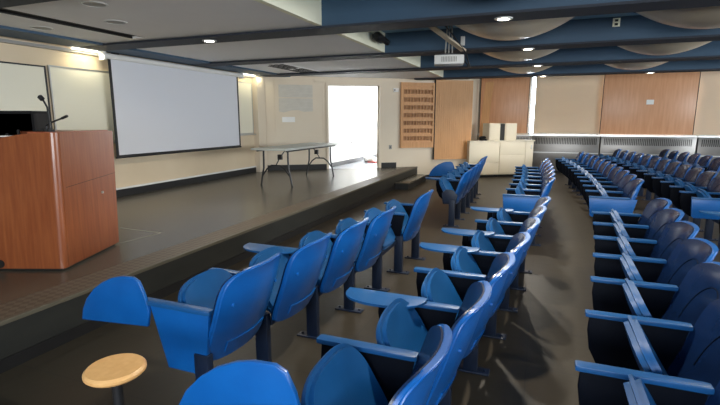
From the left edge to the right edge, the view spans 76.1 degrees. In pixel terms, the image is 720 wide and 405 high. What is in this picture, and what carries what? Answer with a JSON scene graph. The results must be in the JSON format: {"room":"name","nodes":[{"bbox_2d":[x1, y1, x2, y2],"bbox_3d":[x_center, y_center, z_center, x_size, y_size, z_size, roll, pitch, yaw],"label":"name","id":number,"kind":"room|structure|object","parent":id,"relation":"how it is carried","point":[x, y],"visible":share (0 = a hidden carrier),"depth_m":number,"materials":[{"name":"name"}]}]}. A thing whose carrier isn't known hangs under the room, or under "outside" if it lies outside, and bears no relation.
{"room":"lecture hall","nodes":[
{"label":"lecture hall","id":0,"kind":"room"},
{"bbox_2d":[0,36,254,187],"bbox_3d":[-4.964,-0.985,5.472,0.200,3.200,13.130,4,11,21],"label":"wall","id":1,"kind":"structure","parent":0,"point":[131,171],"depth_m":8.17,"materials":[{"name":"paint"}]},
{"bbox_2d":[0,61,52,126],"bbox_3d":[-4.925,-1.109,5.145,0.090,1.120,3.000,4,11,21],"label":"whiteboard","id":2,"kind":"object","parent":1,"relation":"attached to","point":[21,84],"visible":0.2,"depth_m":6.17,"materials":[{"name":"beige"}]},
{"bbox_2d":[47,65,114,143],"bbox_3d":[-4.079,-1.501,7.269,0.090,1.140,1.560,4,11,21],"label":"whiteboard","id":3,"kind":"object","parent":1,"relation":"attached to","point":[84,95],"visible":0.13,"depth_m":6.96,"materials":[{"name":"beige"}]},
{"bbox_2d":[0,38,253,77],"bbox_3d":[-4.852,-1.944,5.184,0.090,0.040,12.600,4,11,21],"label":"cove","id":4,"kind":"object","parent":1,"relation":"attached to","point":[7,41],"visible":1,"depth_m":6.40,"materials":[{"name":"grey plastic"}]},
{"bbox_2d":[0,25,290,76],"bbox_3d":[-4.394,-2.097,5.356,0.540,0.150,13.300,4,11,21],"label":"trim","id":5,"kind":"structure","parent":1,"relation":"attached to","point":[6,31],"depth_m":7.02,"materials":[{"name":"paint"}]},
{"bbox_2d":[98,51,243,158],"bbox_3d":[-3.331,-1.813,8.874,0.110,1.674,3.610,4,11,21],"label":"projection screen","id":6,"kind":"object","parent":1,"relation":"hanging from","point":[159,107],"visible":0.94,"depth_m":8.44,"materials":[{"name":"white fabric"}]},
{"bbox_2d":[116,167,255,196],"bbox_3d":[-4.828,0.200,5.723,0.025,0.120,12.900,4,11,21],"label":"baseboard","id":7,"kind":"structure","parent":1,"relation":"attached to","point":[129,191],"depth_m":8.97,"materials":[{"name":"black rubber"}]},
{"bbox_2d":[116,166,255,189],"bbox_3d":[-4.823,0.126,5.708,0.035,0.030,12.900,4,11,21],"label":"trim","id":8,"kind":"structure","parent":1,"relation":"attached to","point":[138,185],"depth_m":8.93,"materials":[{"name":"white paint"}]},
{"bbox_2d":[238,81,255,135],"bbox_3d":[-2.740,-2.165,10.621,0.090,1.220,0.980,4,11,21],"label":"whiteboard","id":9,"kind":"object","parent":1,"relation":"attached to","point":[244,88],"visible":0.63,"depth_m":10.83,"materials":[{"name":"beige"}]},
{"bbox_2d":[252,75,267,171],"bbox_3d":[-2.463,-1.934,11.311,0.140,2.340,0.330,4,11,21],"label":"trim","id":10,"kind":"structure","parent":1,"relation":"attached to","point":[258,84],"depth_m":11.22,"materials":[{"name":"beige paint"}]},
{"bbox_2d":[0,157,402,303],"bbox_3d":[-2.138,-0.049,8.372,3.500,0.331,20.200,4,11,21],"label":"floor","id":11,"kind":"structure","parent":0,"point":[183,213],"depth_m":6.61,"materials":[{"name":"tile"}]},
{"bbox_2d":[0,130,118,269],"bbox_3d":[-3.151,-0.075,4.281,1.325,1.171,0.932,0,10,0],"label":"lectern","id":12,"kind":"object","parent":11,"relation":"on","point":[58,200],"visible":0.98,"depth_m":3.90,"materials":[{"name":"brown wood"}]},
{"bbox_2d":[0,111,52,137],"bbox_3d":[-3.383,-0.595,4.040,1.180,0.410,0.310,0,10,0],"label":"monitor","id":13,"kind":"object","parent":12,"relation":"on","point":[12,123],"visible":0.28,"depth_m":4.13,"materials":[{"name":"black plastic"}]},
{"bbox_2d":[20,130,107,133],"bbox_3d":[-2.786,-0.638,4.206,0.520,0.036,0.818,0,10,1],"label":"countertop","id":14,"kind":"structure","parent":12,"relation":"on","point":[56,131],"depth_m":4.00,"materials":[{"name":"brown wood"}]},
{"bbox_2d":[251,142,338,186],"bbox_3d":[-1.277,-0.842,9.764,0.760,0.740,2.440,4,11,21],"label":"folding table","id":15,"kind":"object","parent":11,"relation":"on","point":[311,145],"visible":1,"depth_m":9.08,"materials":[{"name":"grey plastic"}]},
{"bbox_2d":[0,0,440,78],"bbox_3d":[-1.616,-2.374,6.982,3.430,0.060,18.400,4,11,21],"label":"ceiling","id":16,"kind":"structure","parent":0,"point":[149,19],"depth_m":5.48,"materials":[{"name":"paint"}]},
{"bbox_2d":[0,8,144,38],"bbox_3d":[-3.353,-2.087,5.106,0.230,0.160,2.200,4,11,21],"label":"trim","id":17,"kind":"structure","parent":16,"relation":"attached to","point":[2,10],"depth_m":5.23,"materials":[{"name":"black metal"}]},
{"bbox_2d":[263,63,320,72],"bbox_3d":[-1.408,-2.838,9.763,0.540,0.012,1.700,4,11,21],"label":"ceiling vent","id":18,"kind":"object","parent":16,"relation":"in","point":[279,66],"visible":0.99,"depth_m":9.65,"materials":[{"name":"metal"}]},
{"bbox_2d":[328,86,376,167],"bbox_3d":[0.182,-2.556,14.770,0.100,3.000,5.955,4,11,21],"label":"doorway","id":19,"kind":"structure","parent":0,"point":[352,110],"depth_m":13.60,"materials":[{"name":"white paint"}]},
{"bbox_2d":[0,173,719,404],"bbox_3d":[5.297,0.793,4.909,12.760,0.100,19.000,4,11,21],"label":"floor","id":20,"kind":"structure","parent":0,"point":[535,363],"depth_m":3.50,"materials":[{"name":"tile"}]},
{"bbox_2d":[82,353,146,404],"bbox_3d":[-0.979,0.965,1.895,0.260,0.630,0.260,4,11,21],"label":"stool","id":21,"kind":"object","parent":20,"relation":"on","point":[113,371],"visible":1,"depth_m":1.82,"materials":[{"name":"brown wood"}]},
{"bbox_2d":[82,253,280,379],"bbox_3d":[-0.994,0.697,2.753,1.086,0.852,0.630,4,11,21],"label":"seat","id":22,"kind":"object","parent":20,"relation":"on","point":[217,311],"visible":0.98,"depth_m":2.47,"materials":[{"name":"blue plastic"}]},
{"bbox_2d":[0,168,416,359],"bbox_3d":[-1.271,0.426,5.567,0.030,0.220,15.535,4,11,21],"label":"stage riser","id":23,"kind":"object","parent":20,"relation":"on","point":[18,335],"visible":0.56,"depth_m":4.36,"materials":[{"name":"rubber"}]},
{"bbox_2d":[0,186,394,373],"bbox_3d":[-1.275,0.576,5.596,0.062,0.085,15.535,4,11,21],"label":"baseboard","id":24,"kind":"structure","parent":23,"relation":"attached to","point":[7,363],"depth_m":4.09,"materials":[{"name":"black rubber"}]},
{"bbox_2d":[0,166,417,325],"bbox_3d":[-1.411,0.445,5.626,0.270,0.332,15.535,4,11,21],"label":"trim","id":25,"kind":"structure","parent":23,"relation":"attached to","point":[7,309],"depth_m":4.24,"materials":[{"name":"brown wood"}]},
{"bbox_2d":[243,233,331,338],"bbox_3d":[-0.581,0.619,3.189,0.782,0.852,0.599,3,11,18],"label":"seat","id":26,"kind":"object","parent":20,"relation":"on","point":[295,288],"visible":0.87,"depth_m":2.99,"materials":[{"name":"blue plastic"}]},
{"bbox_2d":[179,324,451,404],"bbox_3d":[-0.125,0.872,1.784,0.916,0.852,0.630,4,11,21],"label":"seat","id":27,"kind":"object","parent":20,"relation":"on","point":[348,371],"visible":1,"depth_m":1.62,"materials":[{"name":"blue plastic"}]},
{"bbox_2d":[298,218,368,313],"bbox_3d":[-0.243,0.537,3.644,0.618,0.852,0.600,3,11,18],"label":"seat","id":28,"kind":"object","parent":20,"relation":"on","point":[338,269],"visible":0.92,"depth_m":3.44,"materials":[{"name":"blue plastic"}]},
{"bbox_2d":[335,206,395,291],"bbox_3d":[0.009,0.450,4.128,0.618,0.852,0.600,3,11,18],"label":"seat","id":29,"kind":"object","parent":20,"relation":"on","point":[369,254],"visible":0.81,"depth_m":3.93,"materials":[{"name":"blue plastic"}]},
{"bbox_2d":[363,208,409,274],"bbox_3d":[0.196,0.419,4.664,0.505,0.724,0.568,4,11,21],"label":"seat","id":30,"kind":"object","parent":20,"relation":"on","point":[393,238],"visible":0.54,"depth_m":4.80,"materials":[{"name":"blue plastic"}]},
{"bbox_2d":[384,189,433,259],"bbox_3d":[0.494,0.274,5.104,0.618,0.852,0.600,3,11,18],"label":"seat","id":31,"kind":"object","parent":20,"relation":"on","point":[415,212],"visible":0.84,"depth_m":4.94,"materials":[{"name":"blue plastic"}]},
{"bbox_2d":[395,174,425,189],"bbox_3d":[1.287,-0.524,11.479,0.340,0.165,1.750,4,11,21],"label":"step","id":32,"kind":"structure","parent":20,"relation":"on","point":[407,183],"depth_m":11.04,"materials":[{"name":"tile"}]},
{"bbox_2d":[346,281,491,404],"bbox_3d":[0.217,0.788,2.248,0.782,0.852,0.599,3,11,18],"label":"seat","id":33,"kind":"object","parent":20,"relation":"on","point":[405,321],"visible":0.77,"depth_m":2.22,"materials":[{"name":"blue plastic"}]},
{"bbox_2d":[425,169,472,226],"bbox_3d":[1.355,-0.110,7.242,0.782,0.852,0.640,3,11,18],"label":"seat","id":34,"kind":"object","parent":20,"relation":"on","point":[451,190],"visible":1,"depth_m":7.00,"materials":[{"name":"blue plastic"}]},
{"bbox_2d":[429,160,483,202],"bbox_3d":[1.806,-0.398,8.840,1.086,0.852,0.590,4,11,21],"label":"seat","id":35,"kind":"object","parent":20,"relation":"on","point":[441,169],"visible":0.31,"depth_m":9.06,"materials":[{"name":"blue plastic"}]},
{"bbox_2d":[442,166,476,213],"bbox_3d":[1.641,-0.200,7.738,0.618,0.852,0.600,3,11,18],"label":"seat","id":36,"kind":"object","parent":20,"relation":"on","point":[449,175],"visible":0.45,"depth_m":7.76,"materials":[{"name":"blue plastic"}]},
{"bbox_2d":[447,163,480,207],"bbox_3d":[1.835,-0.291,8.244,0.618,0.852,0.600,3,11,18],"label":"seat","id":37,"kind":"object","parent":20,"relation":"on","point":[454,172],"visible":0.37,"depth_m":8.26,"materials":[{"name":"blue plastic"}]},
{"bbox_2d":[414,252,514,375],"bbox_3d":[0.562,0.707,2.700,0.618,0.852,0.600,3,11,18],"label":"seat","id":38,"kind":"object","parent":20,"relation":"on","point":[437,285],"visible":0.56,"depth_m":2.75,"materials":[{"name":"blue plastic"}]},
{"bbox_2d":[419,232,529,339],"bbox_3d":[0.745,0.616,3.207,0.782,0.852,0.599,3,11,18],"label":"seat","id":39,"kind":"object","parent":20,"relation":"on","point":[475,260],"visible":0.44,"depth_m":3.32,"materials":[{"name":"blue plastic"}]},
{"bbox_2d":[467,142,499,177],"bbox_3d":[3.436,-1.199,12.878,0.925,1.000,0.160,-3,11,-14],"label":"base cabinet","id":40,"kind":"object","parent":20,"relation":"on","point":[476,151],"visible":0.83,"depth_m":12.79,"materials":[{"name":"beige laminate"}]},
{"bbox_2d":[479,82,493,136],"bbox_3d":[3.751,-2.245,13.888,0.440,2.700,0.030,4,11,21],"label":"board","id":41,"kind":"object","parent":20,"relation":"on","point":[488,92],"visible":0.48,"depth_m":13.73,"materials":[{"name":"brown wood"}]},
{"bbox_2d":[441,217,539,312],"bbox_3d":[0.998,0.529,3.690,0.782,0.852,0.599,3,11,18],"label":"seat","id":42,"kind":"object","parent":20,"relation":"on","point":[484,240],"visible":0.37,"depth_m":3.83,"materials":[{"name":"blue plastic"}]},
{"bbox_2d":[470,196,550,273],"bbox_3d":[1.484,0.353,4.666,0.782,0.852,0.599,3,11,18],"label":"seat","id":43,"kind":"object","parent":20,"relation":"on","point":[500,214],"visible":0.38,"depth_m":4.81,"materials":[{"name":"blue plastic"}]},
{"bbox_2d":[475,206,546,290],"bbox_3d":[1.323,0.446,4.150,0.618,0.852,0.600,3,11,18],"label":"seat","id":44,"kind":"object","parent":20,"relation":"on","point":[499,227],"visible":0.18,"depth_m":4.32,"materials":[{"name":"blue plastic"}]},
{"bbox_2d":[497,141,533,176],"bbox_3d":[4.363,-1.277,13.308,1.065,1.000,0.600,-3,11,-14],"label":"base cabinet","id":45,"kind":"object","parent":20,"relation":"on","point":[512,154],"visible":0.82,"depth_m":13.02,"materials":[{"name":"beige laminate"}]},
{"bbox_2d":[467,139,534,141],"bbox_3d":[3.916,-1.766,13.117,2.020,0.030,0.620,-3,11,-14],"label":"countertop","id":46,"kind":"structure","parent":45,"relation":"on","point":[516,139],"depth_m":12.83,"materials":[{"name":"beige laminate"}]},
{"bbox_2d":[482,123,516,139],"bbox_3d":[3.963,-2.008,13.052,0.860,0.470,0.385,-3,11,-14],"label":"cabinet box","id":47,"kind":"object","parent":46,"relation":"on","point":[491,131],"visible":0.97,"depth_m":12.89,"materials":[{"name":"beige laminate"}]},
{"bbox_2d":[503,177,555,245],"bbox_3d":[2.258,0.080,6.182,0.631,0.852,0.630,4,11,21],"label":"seat","id":48,"kind":"object","parent":20,"relation":"on","point":[518,199],"visible":0.6,"depth_m":5.95,"materials":[{"name":"blue plastic"}]},
{"bbox_2d":[509,173,554,227],"bbox_3d":[2.480,-0.012,6.696,0.618,0.852,0.600,3,11,18],"label":"seat","id":49,"kind":"object","parent":20,"relation":"on","point":[522,185],"visible":0.24,"depth_m":6.85,"materials":[{"name":"blue plastic"}]},
{"bbox_2d":[512,169,554,220],"bbox_3d":[2.683,-0.103,7.199,0.618,0.852,0.600,3,11,18],"label":"seat","id":50,"kind":"object","parent":20,"relation":"on","point":[525,181],"visible":0.24,"depth_m":7.34,"materials":[{"name":"blue plastic"}]},
{"bbox_2d":[513,166,553,183],"bbox_3d":[2.879,-0.194,7.704,0.618,0.852,0.600,3,11,18],"label":"seat","id":51,"kind":"object","parent":20,"relation":"on","point":[525,176],"visible":0.27,"depth_m":7.86,"materials":[{"name":"blue plastic"}]},
{"bbox_2d":[532,136,599,173],"bbox_3d":[6.147,-1.441,13.896,1.840,1.115,0.312,4,11,21],"label":"radiator cover","id":52,"kind":"object","parent":20,"relation":"on","point":[551,147],"visible":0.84,"depth_m":13.76,"materials":[{"name":"metal"}]},
{"bbox_2d":[562,155,594,191],"bbox_3d":[4.779,-0.628,10.122,0.618,0.852,0.600,3,11,18],"label":"seat","id":53,"kind":"object","parent":20,"relation":"on","point":[589,158],"visible":0.43,"depth_m":10.28,"materials":[{"name":"blue plastic"}]},
{"bbox_2d":[565,157,599,195],"bbox_3d":[4.621,-0.535,9.601,0.618,0.852,0.600,3,11,18],"label":"seat","id":54,"kind":"object","parent":20,"relation":"on","point":[594,160],"visible":0.36,"depth_m":9.73,"materials":[{"name":"blue plastic"}]},
{"bbox_2d":[568,159,604,199],"bbox_3d":[4.456,-0.442,9.084,0.618,0.852,0.600,3,11,18],"label":"seat","id":55,"kind":"object","parent":20,"relation":"on","point":[599,162],"visible":0.41,"depth_m":9.19,"materials":[{"name":"blue plastic"}]},
{"bbox_2d":[571,161,610,203],"bbox_3d":[4.284,-0.349,8.569,0.618,0.852,0.600,3,11,18],"label":"seat","id":56,"kind":"object","parent":20,"relation":"on","point":[603,165],"visible":0.28,"depth_m":8.67,"materials":[{"name":"blue plastic"}]},
{"bbox_2d":[574,164,616,208],"bbox_3d":[4.104,-0.257,8.056,0.618,0.852,0.600,3,11,18],"label":"seat","id":57,"kind":"object","parent":20,"relation":"on","point":[610,167],"visible":0.27,"depth_m":8.15,"materials":[{"name":"blue plastic"}]},
{"bbox_2d":[577,167,622,193],"bbox_3d":[3.918,-0.165,7.547,0.618,0.852,0.600,3,11,18],"label":"seat","id":58,"kind":"object","parent":20,"relation":"on","point":[614,171],"visible":0.27,"depth_m":7.65,"materials":[{"name":"blue plastic"}]},
{"bbox_2d":[580,170,629,197],"bbox_3d":[3.725,-0.074,7.040,0.618,0.852,0.600,3,11,18],"label":"seat","id":59,"kind":"object","parent":20,"relation":"on","point":[621,174],"visible":0.28,"depth_m":7.15,"materials":[{"name":"blue plastic"}]},
{"bbox_2d":[583,174,636,202],"bbox_3d":[3.525,0.017,6.536,0.618,0.852,0.600,3,11,18],"label":"seat","id":60,"kind":"object","parent":20,"relation":"on","point":[625,180],"visible":0.28,"depth_m":6.62,"materials":[{"name":"blue plastic"}]},
{"bbox_2d":[585,179,643,216],"bbox_3d":[3.305,0.109,6.021,0.631,0.852,0.630,4,11,21],"label":"seat","id":61,"kind":"object","parent":20,"relation":"on","point":[602,200],"visible":0.69,"depth_m":5.80,"materials":[{"name":"blue plastic"}]},
{"bbox_2d":[591,198,671,233],"bbox_3d":[2.656,0.373,4.553,0.618,0.852,0.600,3,11,18],"label":"seat","id":62,"kind":"object","parent":20,"relation":"on","point":[653,207],"visible":0.37,"depth_m":4.64,"materials":[{"name":"blue plastic"}]},
{"bbox_2d":[616,155,652,170],"bbox_3d":[5.980,-0.616,10.050,0.618,0.852,0.600,3,11,18],"label":"seat","id":63,"kind":"object","parent":20,"relation":"on","point":[645,160],"visible":0.34,"depth_m":10.05,"materials":[{"name":"blue plastic"}]},
{"bbox_2d":[593,208,683,248],"bbox_3d":[2.410,0.466,4.040,0.618,0.852,0.600,3,11,18],"label":"seat","id":64,"kind":"object","parent":20,"relation":"on","point":[663,218],"visible":0.31,"depth_m":4.12,"materials":[{"name":"blue plastic"}]},
{"bbox_2d":[623,157,661,195],"bbox_3d":[5.826,-0.522,9.527,0.618,0.852,0.600,3,11,18],"label":"seat","id":65,"kind":"object","parent":20,"relation":"on","point":[654,162],"visible":0.42,"depth_m":9.59,"materials":[{"name":"blue plastic"}]},
{"bbox_2d":[593,221,699,267],"bbox_3d":[2.156,0.557,3.530,0.618,0.852,0.600,3,11,18],"label":"seat","id":66,"kind":"object","parent":20,"relation":"on","point":[676,232],"visible":0.36,"depth_m":3.61,"materials":[{"name":"blue plastic"}]},
{"bbox_2d":[575,360,719,404],"bbox_3d":[1.051,0.921,1.507,0.631,0.852,0.630,4,11,21],"label":"seat","id":67,"kind":"object","parent":20,"relation":"on","point":[598,384],"visible":1,"depth_m":1.73,"materials":[{"name":"blue plastic"}]},
{"bbox_2d":[599,137,696,161],"bbox_3d":[8.121,-1.304,13.135,2.320,1.115,0.312,4,11,21],"label":"radiator cover","id":68,"kind":"object","parent":20,"relation":"on","point":[653,146],"visible":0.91,"depth_m":12.94,"materials":[{"name":"metal"}]},
{"bbox_2d":[629,159,670,200],"bbox_3d":[5.666,-0.428,9.008,0.618,0.852,0.600,3,11,18],"label":"seat","id":69,"kind":"object","parent":20,"relation":"on","point":[662,165],"visible":0.38,"depth_m":9.11,"materials":[{"name":"blue plastic"}]},
{"bbox_2d":[585,299,719,404],"bbox_3d":[1.348,0.830,2.018,0.618,0.852,0.600,3,11,18],"label":"seat","id":70,"kind":"object","parent":20,"relation":"on","point":[646,344],"visible":0.65,"depth_m":2.18,"materials":[{"name":"blue plastic"}]},
{"bbox_2d":[590,261,719,338],"bbox_3d":[1.625,0.739,2.519,0.618,0.852,0.600,3,11,18],"label":"seat","id":71,"kind":"object","parent":20,"relation":"on","point":[700,286],"visible":0.45,"depth_m":2.63,"materials":[{"name":"blue plastic"}]},
{"bbox_2d":[592,238,718,298],"bbox_3d":[1.894,0.649,3.023,0.618,0.852,0.600,3,11,18],"label":"seat","id":72,"kind":"object","parent":20,"relation":"on","point":[688,253],"visible":0.34,"depth_m":3.10,"materials":[{"name":"blue plastic"}]},
{"bbox_2d":[636,161,680,198],"bbox_3d":[5.499,-0.335,8.491,0.618,0.852,0.600,3,11,18],"label":"seat","id":73,"kind":"object","parent":20,"relation":"on","point":[672,167],"visible":0.33,"depth_m":8.56,"materials":[{"name":"blue plastic"}]},
{"bbox_2d":[644,164,692,192],"bbox_3d":[5.324,-0.243,7.977,0.618,0.852,0.600,3,11,18],"label":"seat","id":74,"kind":"object","parent":20,"relation":"on","point":[682,170],"visible":0.42,"depth_m":8.06,"materials":[{"name":"blue plastic"}]},
{"bbox_2d":[652,167,704,208],"bbox_3d":[5.143,-0.151,7.465,0.618,0.852,0.600,3,11,18],"label":"seat","id":75,"kind":"object","parent":20,"relation":"on","point":[692,174],"visible":0.39,"depth_m":7.55,"materials":[{"name":"blue plastic"}]},
{"bbox_2d":[660,171,717,220],"bbox_3d":[4.954,-0.059,6.957,0.618,0.852,0.600,3,11,18],"label":"seat","id":76,"kind":"object","parent":20,"relation":"on","point":[704,178],"visible":0.34,"depth_m":7.04,"materials":[{"name":"blue plastic"}]},
{"bbox_2d":[669,175,719,231],"bbox_3d":[4.759,0.032,6.451,0.618,0.852,0.600,3,11,18],"label":"seat","id":77,"kind":"object","parent":20,"relation":"on","point":[714,185],"visible":0.24,"depth_m":6.68,"materials":[{"name":"blue plastic"}]},
{"bbox_2d":[679,188,719,250],"bbox_3d":[4.544,0.125,5.934,0.631,0.852,0.630,4,11,21],"label":"seat","id":78,"kind":"object","parent":20,"relation":"on","point":[691,202],"visible":0.82,"depth_m":5.79,"materials":[{"name":"blue plastic"}]},
{"bbox_2d":[691,157,719,171],"bbox_3d":[7.000,-0.497,9.392,0.618,0.852,0.600,3,11,18],"label":"seat","id":79,"kind":"object","parent":20,"relation":"on","point":[714,165],"visible":0.27,"depth_m":9.39,"materials":[{"name":"blue plastic"}]},
{"bbox_2d":[695,138,719,175],"bbox_3d":[10.374,-1.148,12.266,2.440,1.115,0.312,4,11,21],"label":"radiator cover","id":80,"kind":"object","parent":20,"relation":"on","point":[704,146],"visible":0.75,"depth_m":12.43,"materials":[{"name":"metal"}]},
{"bbox_2d":[264,76,473,174],"bbox_3d":[0.259,-2.191,12.175,5.778,3.200,0.300,-3,11,-14],"label":"wall","id":81,"kind":"structure","parent":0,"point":[306,123],"depth_m":12.26,"materials":[{"name":"beige paint"}]},
{"bbox_2d":[278,84,312,97],"bbox_3d":[-1.614,-2.792,11.538,0.850,0.310,0.008,-3,11,-14],"label":"notice sheet","id":82,"kind":"object","parent":81,"relation":"attached to","point":[297,91],"visible":1,"depth_m":11.54,"materials":[{"name":"white paper"}]},
{"bbox_2d":[279,98,312,111],"bbox_3d":[-1.614,-2.448,11.601,0.850,0.350,0.006,-3,11,-14],"label":"notice sheet","id":83,"kind":"object","parent":81,"relation":"attached to","point":[285,104],"visible":1,"depth_m":11.59,"materials":[{"name":"white paper"}]},
{"bbox_2d":[274,79,323,136],"bbox_3d":[-1.522,-2.388,11.632,1.240,1.420,0.012,-3,11,-14],"label":"trim","id":84,"kind":"structure","parent":81,"relation":"attached to","point":[274,79],"depth_m":11.68,"materials":[{"name":"beige paint"}]},
{"bbox_2d":[326,82,381,168],"bbox_3d":[-0.175,-2.011,12.135,1.480,2.200,0.230,-3,11,-14],"label":"door frame","id":85,"kind":"structure","parent":81,"relation":"attached to","point":[379,85],"depth_m":11.99,"materials":[{"name":"beige paint"}]},
{"bbox_2d":[267,162,441,177],"bbox_3d":[0.240,-0.831,12.353,5.710,0.460,0.020,-3,11,-14],"label":"baseboard","id":86,"kind":"structure","parent":81,"relation":"attached to","point":[391,164],"depth_m":11.94,"materials":[{"name":"black rubber"}]},
{"bbox_2d":[400,82,434,147],"bbox_3d":[1.544,-2.340,12.384,0.950,1.720,0.070,-3,11,-14],"label":"acoustic panel","id":87,"kind":"object","parent":81,"relation":"attached to","point":[417,100],"visible":1,"depth_m":12.37,"materials":[{"name":"brown wood"}]},
{"bbox_2d":[470,79,479,140],"bbox_3d":[3.391,-2.507,13.931,0.150,3.200,2.368,4,11,21],"label":"wall","id":88,"kind":"structure","parent":0,"point":[476,84],"depth_m":13.99,"materials":[{"name":"beige paint"}]},
{"bbox_2d":[479,77,530,132],"bbox_3d":[4.471,-3.042,14.279,1.452,1.750,0.045,4,11,21],"label":"wood wall panel","id":89,"kind":"object","parent":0,"point":[510,96],"visible":0.56,"depth_m":14.19,"materials":[{"name":"brown wood"}]},
{"bbox_2d":[382,12,639,32],"bbox_3d":[5.581,-2.199,4.257,12.150,0.100,19.000,4,11,21],"label":"ceiling","id":90,"kind":"structure","parent":0,"point":[631,13],"depth_m":6.28,"materials":[{"name":"blue paint"}]},
{"bbox_2d":[0,0,57,7],"bbox_3d":[2.465,-1.548,1.839,15.730,0.325,0.400,4,11,21],"label":"ceiling beam","id":91,"kind":"structure","parent":90,"relation":"attached to","point":[3,3],"depth_m":4.13,"materials":[{"name":"metal"}]},
{"bbox_2d":[254,0,442,76],"bbox_3d":[-0.425,-2.202,5.393,0.070,0.295,16.300,4,11,21],"label":"trim","id":92,"kind":"structure","parent":90,"relation":"attached to","point":[309,11],"depth_m":5.17,"materials":[{"name":"beige paint"}]},
{"bbox_2d":[372,31,389,44],"bbox_3d":[0.301,-2.458,6.892,0.173,0.142,0.462,4,11,21],"label":"wall speaker","id":93,"kind":"object","parent":92,"relation":"attached to","point":[377,36],"visible":1,"depth_m":6.74,"materials":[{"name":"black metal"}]},
{"bbox_2d":[81,0,719,50],"bbox_3d":[3.330,-1.938,4.011,15.730,0.325,0.400,4,11,21],"label":"ceiling beam","id":94,"kind":"structure","parent":90,"relation":"attached to","point":[338,16],"depth_m":4.90,"materials":[{"name":"blue paint"}]},
{"bbox_2d":[428,27,465,51],"bbox_3d":[1.032,-2.263,6.084,0.090,0.381,1.259,10,14,44],"label":"diagonal strut","id":95,"kind":"object","parent":90,"relation":"attached to","point":[436,30],"visible":0.54,"depth_m":6.22,"materials":[{"name":"grey metal"}]},
{"bbox_2d":[434,26,469,66],"bbox_3d":[1.259,-2.193,6.250,0.538,0.618,0.975,2,10,9],"label":"projector","id":96,"kind":"object","parent":90,"relation":"hanging from","point":[444,59],"visible":0.95,"depth_m":6.48,"materials":[{"name":"white paint"}]},
{"bbox_2d":[191,15,719,66],"bbox_3d":[4.169,-2.318,6.118,15.730,0.325,0.400,4,11,21],"label":"ceiling beam","id":97,"kind":"structure","parent":90,"relation":"attached to","point":[636,29],"depth_m":6.52,"materials":[{"name":"blue paint"}]},
{"bbox_2d":[260,41,719,76],"bbox_3d":[5.023,-2.703,8.263,15.730,0.325,0.400,4,11,21],"label":"ceiling beam","id":98,"kind":"structure","parent":90,"relation":"attached to","point":[711,50],"depth_m":8.53,"materials":[{"name":"blue paint"}]},
{"bbox_2d":[455,17,573,40],"bbox_3d":[1.902,-2.238,5.781,1.850,0.360,1.850,4,11,21],"label":"dome","id":99,"kind":"object","parent":90,"relation":"attached to","point":[510,30],"visible":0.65,"depth_m":5.54,"materials":[{"name":"beige"}]},
{"bbox_2d":[484,49,557,60],"bbox_3d":[2.748,-2.621,7.907,1.850,0.360,1.850,4,11,21],"label":"dome","id":100,"kind":"object","parent":90,"relation":"attached to","point":[527,55],"visible":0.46,"depth_m":7.68,"materials":[{"name":"beige paint"}]},
{"bbox_2d":[499,66,551,73],"bbox_3d":[3.609,-3.010,10.069,1.850,0.360,1.850,4,11,21],"label":"dome","id":101,"kind":"object","parent":90,"relation":"attached to","point":[519,70],"visible":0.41,"depth_m":9.85,"materials":[{"name":"beige paint"}]},
{"bbox_2d":[414,59,719,79],"bbox_3d":[7.349,-2.995,9.882,12.600,0.325,0.400,4,11,21],"label":"ceiling beam","id":102,"kind":"structure","parent":90,"relation":"attached to","point":[694,65],"depth_m":10.58,"materials":[{"name":"blue paint"}]},
{"bbox_2d":[605,61,667,69],"bbox_3d":[5.592,-2.872,9.304,1.850,0.360,1.850,4,11,21],"label":"dome","id":103,"kind":"object","parent":90,"relation":"attached to","point":[643,65],"visible":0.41,"depth_m":9.11,"materials":[{"name":"beige paint"}]},
{"bbox_2d":[618,41,710,54],"bbox_3d":[4.731,-2.483,7.142,1.850,0.360,1.850,4,11,21],"label":"dome","id":104,"kind":"object","parent":90,"relation":"attached to","point":[667,48],"visible":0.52,"depth_m":6.94,"materials":[{"name":"beige"}]},
{"bbox_2d":[633,6,719,28],"bbox_3d":[3.885,-2.100,5.016,1.850,0.360,1.850,4,11,21],"label":"dome","id":105,"kind":"object","parent":90,"relation":"attached to","point":[701,17],"visible":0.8,"depth_m":4.95,"materials":[{"name":"beige"}]},
{"bbox_2d":[599,72,700,134],"bbox_3d":[8.071,-2.792,12.891,2.300,1.750,0.045,4,11,21],"label":"wood wall panel","id":106,"kind":"object","parent":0,"point":[624,110],"visible":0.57,"depth_m":12.86,"materials":[{"name":"brown wood"}]},
{"bbox_3d":[9.155,-1.299,13.036,11.682,1.140,0.200,4,11,21],"label":"wall","id":107,"kind":"structure","parent":0,"visible":0},
{"bbox_2d":[477,134,719,137],"bbox_3d":[9.038,-1.807,12.697,11.322,0.020,0.340,4,11,21],"label":"sill","id":108,"kind":"structure","parent":107,"relation":"attached to","point":[477,134],"depth_m":13.14,"materials":[{"name":"silver metal"}]},
{"bbox_2d":[528,77,719,136],"bbox_3d":[9.823,-2.688,12.482,9.820,1.790,0.070,4,11,21],"label":"window","id":109,"kind":"structure","parent":107,"relation":"in","point":[533,79],"depth_m":14.09,"materials":[{"name":"silver metal"}]},
{"bbox_2d":[533,75,604,133],"bbox_3d":[6.212,-2.933,13.699,1.890,1.759,0.049,4,11,21],"label":"roller blind","id":110,"kind":"object","parent":109,"relation":"attached to","point":[563,104],"visible":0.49,"depth_m":13.70,"materials":[{"name":"fabric"}]},
{"bbox_2d":[693,71,719,134],"bbox_3d":[10.355,-2.645,12.101,2.650,1.759,0.049,4,11,21],"label":"roller blind","id":111,"kind":"object","parent":109,"relation":"attached to","point":[707,118],"visible":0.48,"depth_m":12.46,"materials":[{"name":"fabric"}]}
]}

